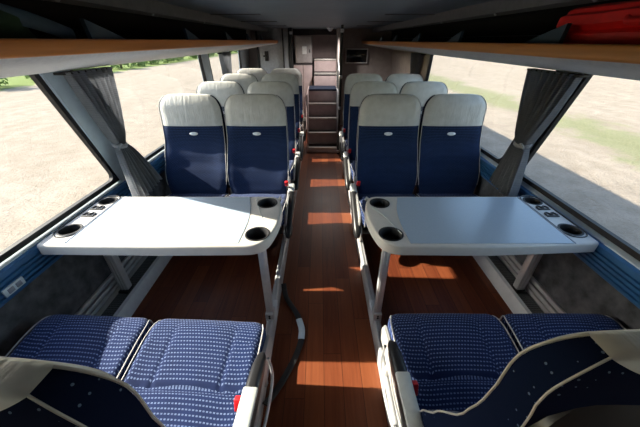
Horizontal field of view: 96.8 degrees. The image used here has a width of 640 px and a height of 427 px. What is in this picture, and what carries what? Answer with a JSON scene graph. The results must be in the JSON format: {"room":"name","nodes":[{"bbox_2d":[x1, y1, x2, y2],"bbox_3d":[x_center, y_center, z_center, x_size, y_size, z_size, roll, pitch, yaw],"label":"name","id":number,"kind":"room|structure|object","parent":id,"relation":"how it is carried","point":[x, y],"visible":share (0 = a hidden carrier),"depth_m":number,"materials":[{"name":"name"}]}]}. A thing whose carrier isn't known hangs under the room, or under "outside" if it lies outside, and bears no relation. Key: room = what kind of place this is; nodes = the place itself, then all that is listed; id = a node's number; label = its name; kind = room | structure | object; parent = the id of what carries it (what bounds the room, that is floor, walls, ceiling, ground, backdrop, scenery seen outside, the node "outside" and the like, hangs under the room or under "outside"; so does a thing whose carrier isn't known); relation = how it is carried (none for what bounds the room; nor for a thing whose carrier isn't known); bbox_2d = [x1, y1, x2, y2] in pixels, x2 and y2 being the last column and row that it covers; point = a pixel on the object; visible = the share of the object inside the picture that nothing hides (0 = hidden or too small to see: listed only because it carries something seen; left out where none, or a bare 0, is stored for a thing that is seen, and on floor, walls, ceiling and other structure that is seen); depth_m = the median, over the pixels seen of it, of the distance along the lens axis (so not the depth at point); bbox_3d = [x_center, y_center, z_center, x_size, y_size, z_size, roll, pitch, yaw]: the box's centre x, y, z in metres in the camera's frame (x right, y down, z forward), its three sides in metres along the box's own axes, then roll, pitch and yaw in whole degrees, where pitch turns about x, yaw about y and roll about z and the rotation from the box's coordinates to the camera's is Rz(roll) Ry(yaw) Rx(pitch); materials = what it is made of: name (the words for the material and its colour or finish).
{"room":"vehicle interior","nodes":[
{"label":"vehicle interior","id":0,"kind":"room"},
{"bbox_2d":[0,165,171,356],"bbox_3d":[-1.330,0.604,2.593,0.060,1.970,7.600,0,31,0],"label":"wall","id":1,"kind":"structure","parent":0,"point":[68,283],"depth_m":1.40,"materials":[{"name":"grey carpet"}]},
{"bbox_2d":[1,276,25,297],"bbox_3d":[-1.286,0.308,1.195,0.011,0.036,0.090,0,31,0],"label":"switch plate","id":2,"kind":"object","parent":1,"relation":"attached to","point":[20,281],"visible":1,"depth_m":1.19,"materials":[{"name":"white plastic"}]},
{"bbox_2d":[0,74,118,262],"bbox_3d":[-1.286,0.172,0.520,0.097,0.725,2.710,0,31,0],"label":"window","id":3,"kind":"structure","parent":1,"relation":"in","point":[9,251],"depth_m":1.42,"materials":[{"name":"black rubber"}]},
{"bbox_2d":[39,70,124,181],"bbox_3d":[-1.296,-0.491,1.609,0.081,0.785,0.549,-6,32,-10],"label":"trim","id":4,"kind":"structure","parent":1,"relation":"attached to","point":[58,84],"depth_m":1.51,"materials":[{"name":"grey plastic"}]},
{"bbox_2d":[0,149,164,307],"bbox_3d":[-1.325,-0.181,1.939,0.067,0.148,7.300,0,31,0],"label":"trim","id":5,"kind":"structure","parent":1,"relation":"attached to","point":[21,262],"depth_m":1.30,"materials":[{"name":"plastic"}]},
{"bbox_2d":[70,55,206,160],"bbox_3d":[-1.286,-0.994,2.433,0.097,0.725,2.130,0,31,0],"label":"window","id":6,"kind":"structure","parent":1,"relation":"in","point":[162,147],"depth_m":2.37,"materials":[{"name":"black rubber"}]},
{"bbox_2d":[198,54,212,81],"bbox_3d":[-1.292,-1.522,3.300,0.094,0.785,0.510,-8,32,-13],"label":"trim","id":7,"kind":"structure","parent":1,"relation":"attached to","point":[205,60],"depth_m":3.16,"materials":[{"name":"grey plastic"}]},
{"bbox_2d":[238,50,241,68],"bbox_3d":[-1.286,-2.175,4.372,0.097,0.725,0.870,0,31,0],"label":"window","id":8,"kind":"structure","parent":1,"relation":"in","point":[238,50],"depth_m":4.50,"materials":[{"name":"black glass"}]},
{"bbox_2d":[238,49,248,67],"bbox_3d":[-1.294,-2.448,4.821,0.122,0.785,0.619,0,31,0],"label":"trim","id":9,"kind":"structure","parent":1,"relation":"attached to","point":[244,53],"depth_m":4.74,"materials":[{"name":"grey plastic"}]},
{"bbox_2d":[263,51,268,60],"bbox_3d":[-0.890,-2.588,4.671,0.080,0.140,0.050,0,31,0],"label":"telephone","id":10,"kind":"object","parent":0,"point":[266,56],"depth_m":4.66,"materials":[{"name":"black plastic"}]},
{"bbox_2d":[255,28,290,73],"bbox_3d":[-0.755,-2.262,4.916,0.550,1.588,0.070,0,31,0],"label":"wall partition","id":11,"kind":"structure","parent":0,"point":[279,54],"depth_m":4.65,"materials":[{"name":"grey plastic"}]},
{"bbox_2d":[248,29,391,124],"bbox_3d":[0.005,-2.468,5.194,2.710,1.750,0.040,0,31,0],"label":"wall","id":12,"kind":"structure","parent":0,"point":[379,61],"depth_m":4.99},
{"bbox_2d":[295,36,311,62],"bbox_3d":[-0.265,-2.695,4.669,0.270,0.385,0.222,0,31,0],"label":"upper cabinet","id":13,"kind":"object","parent":12,"relation":"attached to","point":[303,44],"visible":1,"depth_m":4.58,"materials":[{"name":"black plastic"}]},
{"bbox_2d":[293,29,335,34],"bbox_3d":[-0.085,-3.049,4.767,0.730,0.088,0.075,0,31,0],"label":"trim","id":14,"kind":"structure","parent":12,"relation":"attached to","point":[295,31],"depth_m":4.74,"materials":[{"name":"black plastic"}]},
{"bbox_2d":[294,35,335,57],"bbox_3d":[-0.085,-2.877,4.895,0.710,0.340,0.035,0,31,0],"label":"trim","id":15,"kind":"structure","parent":12,"relation":"attached to","point":[323,46],"depth_m":4.87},
{"bbox_2d":[335,28,339,86],"bbox_3d":[0.282,-2.233,4.869,0.025,1.588,0.740,0,31,0],"label":"trim","id":16,"kind":"structure","parent":12,"relation":"attached to","point":[337,29],"depth_m":4.38,"materials":[{"name":"grey metal"}]},
{"bbox_2d":[345,48,367,62],"bbox_3d":[0.635,-2.749,4.957,0.390,0.228,0.074,0,31,0],"label":"monitor","id":17,"kind":"object","parent":12,"relation":"attached to","point":[352,55],"visible":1,"depth_m":4.92,"materials":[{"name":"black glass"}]},
{"bbox_2d":[131,125,512,426],"bbox_3d":[0.005,0.245,2.374,2.650,0.050,7.600,0,31,0],"label":"floor","id":18,"kind":"structure","parent":0,"point":[334,380],"depth_m":1.84,"materials":[{"name":"brown wood"}]},
{"bbox_2d":[5,314,153,380],"bbox_3d":[-0.982,0.495,0.879,0.492,1.080,0.692,1,31,2],"label":"passenger seat","id":19,"kind":"object","parent":18,"relation":"on","point":[108,344],"visible":0.49,"depth_m":1.13,"materials":[{"name":"blue fabric"}]},
{"bbox_2d":[74,256,171,316],"bbox_3d":[-1.217,0.066,2.441,0.164,0.185,6.500,0,31,0],"label":"duct","id":20,"kind":"object","parent":18,"relation":"on","point":[146,271],"visible":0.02,"depth_m":1.76,"materials":[{"name":"silver metal"}]},
{"bbox_2d":[101,256,157,315],"bbox_3d":[-1.214,0.080,2.449,0.067,0.012,6.500,0,31,0],"label":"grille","id":21,"kind":"object","parent":20,"relation":"attached to","point":[118,302],"depth_m":1.81,"materials":[{"name":"grey metal"}]},
{"bbox_2d":[37,195,281,318],"bbox_3d":[-0.747,0.253,1.619,1.078,0.557,0.490,0,31,0],"label":"folding table","id":22,"kind":"object","parent":20,"relation":"on","point":[111,227],"visible":1,"depth_m":1.41,"materials":[{"name":"grey plastic"}]},
{"bbox_2d":[158,94,228,196],"bbox_3d":[-0.995,-0.295,2.179,0.492,1.076,0.699,0,31,0],"label":"passenger seat","id":23,"kind":"object","parent":18,"relation":"on","point":[194,125],"visible":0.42,"depth_m":2.27,"materials":[{"name":"blue fabric"}]},
{"bbox_2d":[167,193,228,196],"bbox_3d":[-0.995,-0.038,2.201,0.486,0.199,0.464,0,31,0],"label":"cushion","id":24,"kind":"object","parent":23,"relation":"on","point":[173,194],"depth_m":2.30,"materials":[{"name":"blue fabric"}]},
{"bbox_2d":[196,81,244,193],"bbox_3d":[-0.995,-0.695,2.837,0.492,1.076,0.699,0,31,0],"label":"passenger seat","id":25,"kind":"object","parent":18,"relation":"on","point":[222,90],"visible":0.09,"depth_m":2.79,"materials":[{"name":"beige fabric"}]},
{"bbox_2d":[220,73,257,93],"bbox_3d":[-0.995,-1.096,3.494,0.492,1.076,0.699,0,31,0],"label":"passenger seat","id":26,"kind":"object","parent":18,"relation":"on","point":[244,80],"visible":0.08,"depth_m":3.44,"materials":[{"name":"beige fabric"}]},
{"bbox_2d":[236,68,267,80],"bbox_3d":[-0.995,-1.496,4.152,0.492,1.076,0.699,0,31,0],"label":"passenger seat","id":27,"kind":"object","parent":18,"relation":"on","point":[258,72],"visible":0.06,"depth_m":4.10,"materials":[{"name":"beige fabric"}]},
{"bbox_2d":[256,161,300,426],"bbox_3d":[-0.277,-0.027,2.677,0.048,0.100,4.400,0,31,0],"label":"rail","id":28,"kind":"object","parent":18,"relation":"on","point":[270,329],"visible":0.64,"depth_m":1.75,"materials":[{"name":"silver metal"}]},
{"bbox_2d":[0,319,273,426],"bbox_3d":[-0.456,0.468,0.834,0.552,0.987,0.693,1,31,2],"label":"passenger seat","id":29,"kind":"object","parent":28,"relation":"on","point":[185,372],"visible":1,"depth_m":0.95,"materials":[{"name":"blue fabric"}]},
{"bbox_2d":[124,319,265,426],"bbox_3d":[-0.480,0.648,1.074,0.486,0.199,0.464,1,31,2],"label":"cushion","id":30,"kind":"object","parent":29,"relation":"on","point":[187,372],"depth_m":1.05,"materials":[{"name":"blue fabric"}]},
{"bbox_2d":[224,94,294,241],"bbox_3d":[-0.473,-0.326,2.141,0.542,0.983,0.732,0,31,0],"label":"passenger seat","id":31,"kind":"object","parent":28,"relation":"on","point":[256,124],"visible":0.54,"depth_m":2.26,"materials":[{"name":"blue fabric"}]},
{"bbox_2d":[229,193,286,225],"bbox_3d":[-0.498,-0.038,2.201,0.486,0.199,0.464,0,31,0],"label":"cushion","id":32,"kind":"object","parent":31,"relation":"on","point":[283,195],"depth_m":2.26,"materials":[{"name":"blue fabric"}]},
{"bbox_2d":[246,81,300,189],"bbox_3d":[-0.473,-0.727,2.799,0.542,0.983,0.732,0,31,0],"label":"passenger seat","id":33,"kind":"object","parent":28,"relation":"on","point":[284,90],"visible":0.29,"depth_m":2.81,"materials":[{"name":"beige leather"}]},
{"bbox_2d":[288,160,294,180],"bbox_3d":[-0.498,-0.439,2.859,0.486,0.199,0.464,0,31,0],"label":"cushion","id":34,"kind":"object","parent":33,"relation":"on","point":[291,162],"depth_m":2.69,"materials":[{"name":"blue fabric"}]},
{"bbox_2d":[260,73,303,160],"bbox_3d":[-0.473,-1.127,3.456,0.542,0.983,0.732,0,31,0],"label":"passenger seat","id":35,"kind":"object","parent":28,"relation":"on","point":[291,79],"visible":0.22,"depth_m":3.47,"materials":[{"name":"beige leather"}]},
{"bbox_2d":[270,68,305,140],"bbox_3d":[-0.473,-1.528,4.114,0.542,0.983,0.732,0,31,0],"label":"passenger seat","id":36,"kind":"object","parent":28,"relation":"on","point":[296,72],"visible":0.2,"depth_m":4.12,"materials":[{"name":"beige leather"}]},
{"bbox_2d":[262,283,304,405],"bbox_3d":[-0.171,0.671,1.572,0.172,0.048,0.740,0,31,0],"label":"belt","id":37,"kind":"object","parent":18,"relation":"on","point":[301,335],"visible":0.97,"depth_m":1.52,"materials":[{"name":"black fabric"}]},
{"bbox_2d":[289,28,292,67],"bbox_3d":[-0.450,-2.160,4.749,0.054,1.588,0.053,0,31,0],"label":"pole","id":38,"kind":"object","parent":18,"relation":"on","point":[290,29],"visible":0.41,"depth_m":4.46,"materials":[{"name":"black metal"}]},
{"bbox_2d":[294,63,312,129],"bbox_3d":[-0.282,-2.070,5.079,0.315,1.090,0.232,0,31,0],"label":"base cabinet","id":39,"kind":"object","parent":18,"relation":"on","point":[306,69],"visible":0.41,"depth_m":4.80,"materials":[{"name":"beige plastic"}]},
{"bbox_2d":[306,58,338,152],"bbox_3d":[0.042,-1.817,4.594,0.458,1.164,1.642,0,31,0],"label":"staircase","id":40,"kind":"structure","parent":18,"relation":"on","point":[322,99],"depth_m":4.27,"materials":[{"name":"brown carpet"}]},
{"bbox_2d":[336,60,339,92],"bbox_3d":[0.261,-1.941,4.007,0.021,0.381,0.528,0,31,0],"label":"handrail","id":41,"kind":"object","parent":40,"relation":"on","point":[338,63],"visible":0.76,"depth_m":3.98,"materials":[{"name":"silver metal"}]},
{"bbox_2d":[336,25,343,153],"bbox_3d":[0.265,-1.553,3.761,0.048,1.578,0.047,0,31,0],"label":"pole","id":42,"kind":"object","parent":18,"relation":"on","point":[342,26],"visible":0.99,"depth_m":3.67,"materials":[{"name":"silver metal"}]},
{"bbox_2d":[339,147,398,426],"bbox_3d":[0.317,-0.027,2.677,0.048,0.100,4.400,0,31,0],"label":"rail","id":43,"kind":"object","parent":18,"relation":"on","point":[376,328],"visible":0.65,"depth_m":1.58,"materials":[{"name":"silver metal"}]},
{"bbox_2d":[339,73,382,160],"bbox_3d":[0.513,-1.127,3.456,0.542,0.983,0.732,0,31,0],"label":"passenger seat","id":44,"kind":"object","parent":43,"relation":"on","point":[349,82],"visible":0.26,"depth_m":3.47,"materials":[{"name":"blue fabric"}]},
{"bbox_2d":[344,138,348,153],"bbox_3d":[0.538,-0.840,3.517,0.486,0.199,0.464,0,31,0],"label":"cushion","id":45,"kind":"object","parent":44,"relation":"on","point":[345,139],"depth_m":3.34,"materials":[{"name":"blue fabric"}]},
{"bbox_2d":[343,81,397,189],"bbox_3d":[0.513,-0.727,2.799,0.542,0.983,0.732,0,31,0],"label":"passenger seat","id":46,"kind":"object","parent":43,"relation":"on","point":[359,90],"visible":0.34,"depth_m":2.81,"materials":[{"name":"blue fabric"}]},
{"bbox_2d":[349,160,356,180],"bbox_3d":[0.538,-0.439,2.859,0.486,0.199,0.464,0,31,0],"label":"cushion","id":47,"kind":"object","parent":46,"relation":"on","point":[352,163],"depth_m":2.69,"materials":[{"name":"blue fabric"}]},
{"bbox_2d":[350,94,420,241],"bbox_3d":[0.513,-0.326,2.141,0.542,0.983,0.732,0,31,0],"label":"passenger seat","id":48,"kind":"object","parent":43,"relation":"on","point":[388,124],"visible":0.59,"depth_m":2.26,"materials":[{"name":"blue fabric"}]},
{"bbox_2d":[358,193,415,226],"bbox_3d":[0.538,-0.038,2.201,0.486,0.199,0.464,0,31,0],"label":"cushion","id":49,"kind":"object","parent":48,"relation":"on","point":[361,196],"depth_m":2.25,"materials":[{"name":"blue fabric"}]},
{"bbox_2d":[380,313,639,426],"bbox_3d":[0.508,0.449,0.865,0.552,0.987,0.692,0,31,0],"label":"passenger seat","id":50,"kind":"object","parent":43,"relation":"on","point":[442,369],"visible":1,"depth_m":0.52,"materials":[{"name":"blue fabric"}]},
{"bbox_2d":[387,313,516,411],"bbox_3d":[0.538,0.630,1.104,0.486,0.199,0.464,0,31,0],"label":"cushion","id":51,"kind":"object","parent":50,"relation":"on","point":[455,359],"depth_m":1.10,"materials":[{"name":"blue fabric"}]},
{"bbox_2d":[385,73,423,93],"bbox_3d":[1.035,-1.096,3.494,0.492,1.076,0.699,0,31,0],"label":"passenger seat","id":52,"kind":"object","parent":18,"relation":"on","point":[398,80],"visible":0.09,"depth_m":3.44,"materials":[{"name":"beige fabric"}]},
{"bbox_2d":[399,81,447,192],"bbox_3d":[1.035,-0.695,2.837,0.492,1.076,0.699,0,31,0],"label":"passenger seat","id":53,"kind":"object","parent":18,"relation":"on","point":[423,90],"visible":0.1,"depth_m":2.79,"materials":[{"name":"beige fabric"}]},
{"bbox_2d":[416,94,486,196],"bbox_3d":[1.035,-0.295,2.179,0.492,1.076,0.699,0,31,0],"label":"passenger seat","id":54,"kind":"object","parent":18,"relation":"on","point":[451,125],"visible":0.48,"depth_m":2.27,"materials":[{"name":"blue fabric"}]},
{"bbox_2d":[416,193,477,196],"bbox_3d":[1.035,-0.038,2.201,0.486,0.199,0.464,0,31,0],"label":"cushion","id":55,"kind":"object","parent":54,"relation":"on","point":[417,194],"depth_m":2.30,"materials":[{"name":"blue fabric"}]},
{"bbox_2d":[473,255,565,313],"bbox_3d":[1.242,0.066,2.441,0.134,0.185,6.500,0,31,0],"label":"duct","id":56,"kind":"object","parent":18,"relation":"on","point":[497,272],"visible":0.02,"depth_m":1.79,"materials":[{"name":"silver metal"}]},
{"bbox_2d":[364,195,598,318],"bbox_3d":[0.765,0.253,1.619,1.034,0.557,0.490,0,31,0],"label":"folding table","id":57,"kind":"object","parent":56,"relation":"on","point":[451,226],"visible":1,"depth_m":1.41,"materials":[{"name":"grey plastic"}]},
{"bbox_2d":[488,256,543,312],"bbox_3d":[1.254,0.080,2.449,0.067,0.012,6.500,0,31,0],"label":"grille","id":58,"kind":"object","parent":56,"relation":"attached to","point":[528,302],"depth_m":1.84,"materials":[{"name":"grey metal"}]},
{"bbox_2d":[499,313,626,355],"bbox_3d":[1.035,0.488,0.889,0.492,1.080,0.690,0,31,0],"label":"passenger seat","id":59,"kind":"object","parent":18,"relation":"on","point":[526,330],"visible":0.26,"depth_m":1.19,"materials":[{"name":"blue fabric"}]},
{"bbox_2d":[44,0,608,32],"bbox_3d":[0.020,-1.118,1.544,1.860,0.096,7.600,0,31,0],"label":"ceiling","id":60,"kind":"structure","parent":0,"point":[253,15],"depth_m":1.66,"materials":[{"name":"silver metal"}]},
{"bbox_2d":[473,175,639,329],"bbox_3d":[1.340,0.604,2.593,0.060,1.970,7.600,0,31,0],"label":"wall","id":61,"kind":"structure","parent":0,"point":[577,288],"depth_m":1.45,"materials":[{"name":"grey carpet"}]},
{"bbox_2d":[391,50,433,80],"bbox_3d":[1.304,-2.079,4.215,0.122,0.785,2.039,0,31,0],"label":"trim","id":62,"kind":"structure","parent":61,"relation":"attached to","point":[401,60],"depth_m":4.25,"materials":[{"name":"grey plastic"}]},
{"bbox_2d":[425,55,557,163],"bbox_3d":[1.296,-1.092,2.596,0.097,0.725,2.330,0,31,0],"label":"window","id":63,"kind":"structure","parent":61,"relation":"in","point":[493,157],"depth_m":2.25,"materials":[{"name":"black rubber"}]},
{"bbox_2d":[530,71,581,149],"bbox_3d":[1.304,-0.533,1.678,0.077,0.785,0.510,7,32,11],"label":"trim","id":64,"kind":"structure","parent":61,"relation":"attached to","point":[561,71],"depth_m":1.47,"materials":[{"name":"grey plastic"}]},
{"bbox_2d":[480,152,639,308],"bbox_3d":[1.320,-0.181,1.939,0.070,0.148,7.300,0,31,0],"label":"trim","id":65,"kind":"structure","parent":61,"relation":"attached to","point":[621,270],"depth_m":1.29,"materials":[{"name":"plastic"}]},
{"bbox_2d":[522,74,639,261],"bbox_3d":[1.296,0.148,0.559,0.097,0.725,2.800,0,31,0],"label":"window","id":66,"kind":"structure","parent":61,"relation":"in","point":[628,248],"depth_m":1.46,"materials":[{"name":"black rubber"}]},
{"bbox_3d":[0.020,-3.502,5.302,2.560,0.555,16.700,0,31,0],"label":"roof","id":67,"kind":"structure","parent":0,"visible":0},
{"bbox_2d":[0,0,277,77],"bbox_3d":[-0.945,-0.931,1.459,0.540,0.318,7.220,0,31,0],"label":"luggage rack","id":68,"kind":"object","parent":67,"relation":"attached to","point":[104,37],"visible":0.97,"depth_m":1.25,"materials":[{"name":"orange wood"}]},
{"bbox_2d":[0,3,75,38],"bbox_3d":[-0.928,-0.389,0.588,0.349,0.197,0.724,0,31,0],"label":"cloth bag","id":69,"kind":"object","parent":68,"relation":"on","point":[14,22],"visible":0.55,"depth_m":0.76,"materials":[{"name":"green fabric"}]},
{"bbox_2d":[53,67,161,196],"bbox_3d":[-1.169,-0.453,1.676,0.145,0.720,0.470,-4,32,-6],"label":"curtain","id":70,"kind":"object","parent":68,"relation":"hanging from","point":[96,88],"visible":1,"depth_m":1.59,"materials":[{"name":"grey fabric"}]},
{"bbox_2d":[217,52,231,74],"bbox_3d":[-1.204,-1.719,3.672,0.113,0.634,0.400,0,31,0],"label":"curtain","id":71,"kind":"object","parent":68,"relation":"hanging from","point":[224,57],"visible":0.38,"depth_m":3.52,"materials":[{"name":"grey fabric"}]},
{"bbox_2d":[402,35,538,38],"bbox_3d":[1.252,-0.894,1.504,0.075,0.088,7.300,0,31,0],"label":"trim","id":72,"kind":"structure","parent":67,"relation":"attached to","point":[527,35],"depth_m":2.03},
{"bbox_2d":[362,0,639,80],"bbox_3d":[0.985,-1.014,1.607,0.540,0.330,7.560,0,31,0],"label":"luggage rack","id":73,"kind":"object","parent":67,"relation":"attached to","point":[511,44],"visible":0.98,"depth_m":1.42,"materials":[{"name":"orange wood"}]},
{"bbox_2d":[410,53,425,73],"bbox_3d":[1.245,-1.739,3.718,0.112,0.622,0.460,0,31,0],"label":"curtain","id":74,"kind":"object","parent":73,"relation":"hanging from","point":[416,61],"visible":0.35,"depth_m":3.56,"materials":[{"name":"grey fabric"}]},
{"bbox_2d":[489,68,588,196],"bbox_3d":[1.222,-0.442,1.670,0.110,0.708,0.392,4,32,6],"label":"curtain","id":75,"kind":"object","parent":73,"relation":"hanging from","point":[545,93],"visible":1,"depth_m":1.63,"materials":[{"name":"grey fabric"}]},
{"bbox_2d":[556,0,639,43],"bbox_3d":[0.988,-0.450,0.716,0.413,0.170,0.690,0,31,0],"label":"bag","id":76,"kind":"object","parent":73,"relation":"on","point":[615,22],"visible":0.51,"depth_m":0.81,"materials":[{"name":"red fabric"}]},
{"label":"outside","id":77,"kind":"structure","parent":0,"visible":0},
{"bbox_2d":[0,51,639,251],"bbox_3d":[0.020,-28.483,52.905,520.000,0.001,520.000,0,31,0],"label":"ground","id":78,"kind":"structure","parent":77,"point":[590,160],"depth_m":10.86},
{"bbox_2d":[0,78,7,85],"bbox_3d":[-25.731,-10.928,21.833,2.977,2.478,3.709,6,32,10],"label":"shrub","id":79,"kind":"object","parent":78,"relation":"on","point":[6,82],"visible":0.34,"depth_m":23.44,"materials":[{"name":"green plant"}]},
{"bbox_2d":[111,62,137,68],"bbox_3d":[-25.908,-20.034,36.831,3.626,2.423,2.910,6,32,10],"label":"shrub","id":80,"kind":"object","parent":78,"relation":"on","point":[134,63],"visible":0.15,"depth_m":37.40,"materials":[{"name":"green plant"}]},
{"bbox_2d":[130,61,145,66],"bbox_3d":[-26.239,-21.881,40.759,2.051,1.533,2.563,-24,38,-33],"label":"shrub","id":81,"kind":"object","parent":78,"relation":"on","point":[139,63],"visible":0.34,"depth_m":40.64,"materials":[{"name":"green plant"}]},
{"bbox_2d":[143,60,159,64],"bbox_3d":[-26.166,-24.179,43.855,3.293,2.304,3.038,-13,34,-20],"label":"shrub","id":82,"kind":"object","parent":78,"relation":"on","point":[152,62],"visible":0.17,"depth_m":44.18,"materials":[{"name":"green plant"}]},
{"bbox_2d":[160,58,175,62],"bbox_3d":[-25.809,-26.449,47.295,2.998,2.496,3.736,-22,38,-32],"label":"shrub","id":83,"kind":"object","parent":78,"relation":"on","point":[168,60],"visible":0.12,"depth_m":47.02,"materials":[{"name":"green plant"}]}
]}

